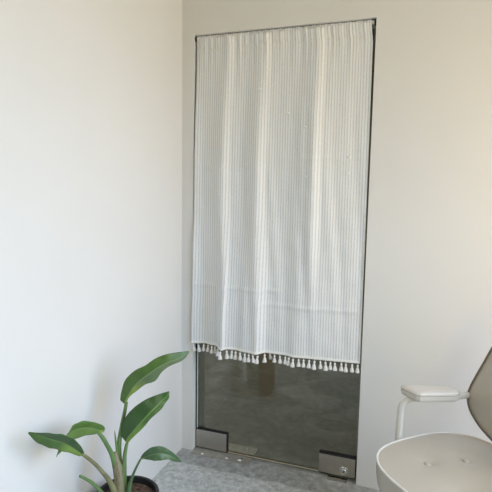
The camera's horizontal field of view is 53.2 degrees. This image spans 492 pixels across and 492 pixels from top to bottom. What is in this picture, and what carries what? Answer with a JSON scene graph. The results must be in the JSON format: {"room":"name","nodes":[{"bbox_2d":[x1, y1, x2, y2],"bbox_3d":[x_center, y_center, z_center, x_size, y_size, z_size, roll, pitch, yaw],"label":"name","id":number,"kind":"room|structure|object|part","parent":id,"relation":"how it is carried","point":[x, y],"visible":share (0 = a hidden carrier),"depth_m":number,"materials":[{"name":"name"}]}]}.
{"room":"office","nodes":[
{"label":"office","id":0,"kind":"room"},
{"bbox_2d":[0,0,181,491],"bbox_3d":[-1.097,-0.108,0.512,0.150,2.800,4.200,3,7,19],"label":"wall","id":1,"kind":"structure","parent":0,"point":[91,90],"depth_m":1.77,"materials":[{"name":"paint"}]},
{"bbox_2d":[152,299,380,491],"bbox_3d":[-0.168,1.143,2.557,4.770,0.120,8.400,3,7,19],"label":"floor","id":2,"kind":"structure","parent":0,"point":[289,414],"depth_m":2.90,"materials":[{"name":"concrete"}]},
{"bbox_2d":[28,351,188,491],"bbox_3d":[-0.435,0.792,1.682,0.316,0.767,0.526,3,7,19],"label":"potted plant","id":3,"kind":"object","parent":2,"relation":"on","point":[139,416],"visible":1,"depth_m":1.76,"materials":[{"name":"green plant"}]},
{"bbox_3d":[-0.496,0.825,1.651,0.021,0.213,0.177,3,7,18],"label":"stem","id":4,"kind":"part","parent":3,"relation":"part of","materials":[{"name":"green plant"}]},
{"bbox_3d":[-0.491,0.780,1.658,0.025,0.267,0.185,4,7,25],"label":"stem","id":5,"kind":"part","parent":3,"relation":"part of","materials":[{"name":"green plant"}]},
{"bbox_3d":[-0.484,0.765,1.733,0.087,0.267,0.033,-3,8,-32],"label":"stem","id":6,"kind":"part","parent":3,"relation":"part of","materials":[{"name":"green plant"}]},
{"bbox_3d":[-0.453,0.737,1.782,0.036,0.328,0.085,1,7,0],"label":"stem","id":7,"kind":"part","parent":3,"relation":"part of","materials":[{"name":"green plant"}]},
{"bbox_3d":[-0.435,0.803,1.764,0.025,0.184,0.053,3,7,19],"label":"stem","id":8,"kind":"part","parent":3,"relation":"part of","materials":[{"name":"green plant"}]},
{"bbox_3d":[-0.441,1.035,1.826,0.235,0.251,0.235,3,7,19],"label":"pot","id":9,"kind":"part","parent":3,"relation":"part of","materials":[{"name":"black plastic"}]},
{"bbox_3d":[-0.398,0.825,1.742,0.056,0.148,0.018,1,7,-1],"label":"stem","id":10,"kind":"part","parent":3,"relation":"part of","materials":[{"name":"green plant"}]},
{"bbox_2d":[191,443,258,464],"bbox_3d":[-0.111,1.077,2.585,0.320,0.005,0.166,3,7,19],"label":"floor hinge","id":11,"kind":"object","parent":2,"relation":"on","point":[232,457],"visible":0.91,"depth_m":2.56,"materials":[{"name":"metal"}]},
{"bbox_2d":[327,475,347,482],"bbox_3d":[0.436,1.114,2.350,0.093,0.003,0.034,3,7,19],"label":"strike plate","id":12,"kind":"object","parent":2,"relation":"on","point":[334,478],"visible":1,"depth_m":2.35,"materials":[{"name":"metal"}]},
{"bbox_2d":[376,347,491,491],"bbox_3d":[0.758,0.740,1.629,0.641,0.922,0.623,-4,8,-39],"label":"office chair","id":13,"kind":"object","parent":2,"relation":"on","point":[433,461],"visible":1,"depth_m":1.71,"materials":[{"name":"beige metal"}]},
{"bbox_3d":[0.688,0.547,1.825,0.206,0.038,0.086,1,7,1],"label":"armrest","id":14,"kind":"part","parent":13,"relation":"part of","materials":[{"name":"white plastic"}]},
{"bbox_3d":[0.720,0.785,1.604,0.502,0.111,0.527,-2,7,-25],"label":"seat","id":15,"kind":"part","parent":13,"relation":"part of","materials":[{"name":"beige plastic"}]},
{"bbox_3d":[0.988,0.501,1.675,0.151,0.439,0.468,-2,7,-24],"label":"backrest","id":16,"kind":"part","parent":13,"relation":"part of","materials":[{"name":"beige plastic"}]},
{"bbox_2d":[182,0,491,489],"bbox_3d":[0.775,-0.265,2.144,2.570,2.800,0.150,3,7,19],"label":"wall","id":17,"kind":"structure","parent":0,"point":[427,315],"depth_m":2.10,"materials":[{"name":"paint"}]},
{"bbox_2d":[195,41,374,478],"bbox_3d":[0.143,0.053,2.364,0.841,2.085,0.038,3,7,19],"label":"door","id":18,"kind":"structure","parent":17,"relation":"in","point":[340,464],"depth_m":2.46,"materials":[{"name":"clear glass"}]},
{"bbox_2d":[195,19,375,41],"bbox_3d":[0.157,-0.974,2.231,0.847,0.025,0.025,3,7,19],"label":"curtain rod","id":19,"kind":"object","parent":17,"relation":"attached to","point":[373,21],"visible":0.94,"depth_m":2.09,"materials":[{"name":"black metal"}]},
{"bbox_2d":[191,20,372,372],"bbox_3d":[0.125,-0.207,2.281,0.848,1.564,0.104,3,7,19],"label":"curtain","id":20,"kind":"object","parent":19,"relation":"hanging from","point":[282,116],"visible":1,"depth_m":2.28,"materials":[{"name":"white fabric"}]},
{"bbox_3d":[0.112,0.514,2.360,0.847,0.012,0.085,3,7,19],"label":"trim","id":21,"kind":"part","parent":20,"relation":"part of","materials":[{"name":"white fabric"}]},
{"bbox_2d":[363,73,373,298],"bbox_3d":[1.136,-0.736,6.317,4.720,2.800,0.100,3,7,19],"label":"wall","id":22,"kind":"structure","parent":0,"point":[372,81],"depth_m":6.10,"materials":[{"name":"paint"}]}
]}

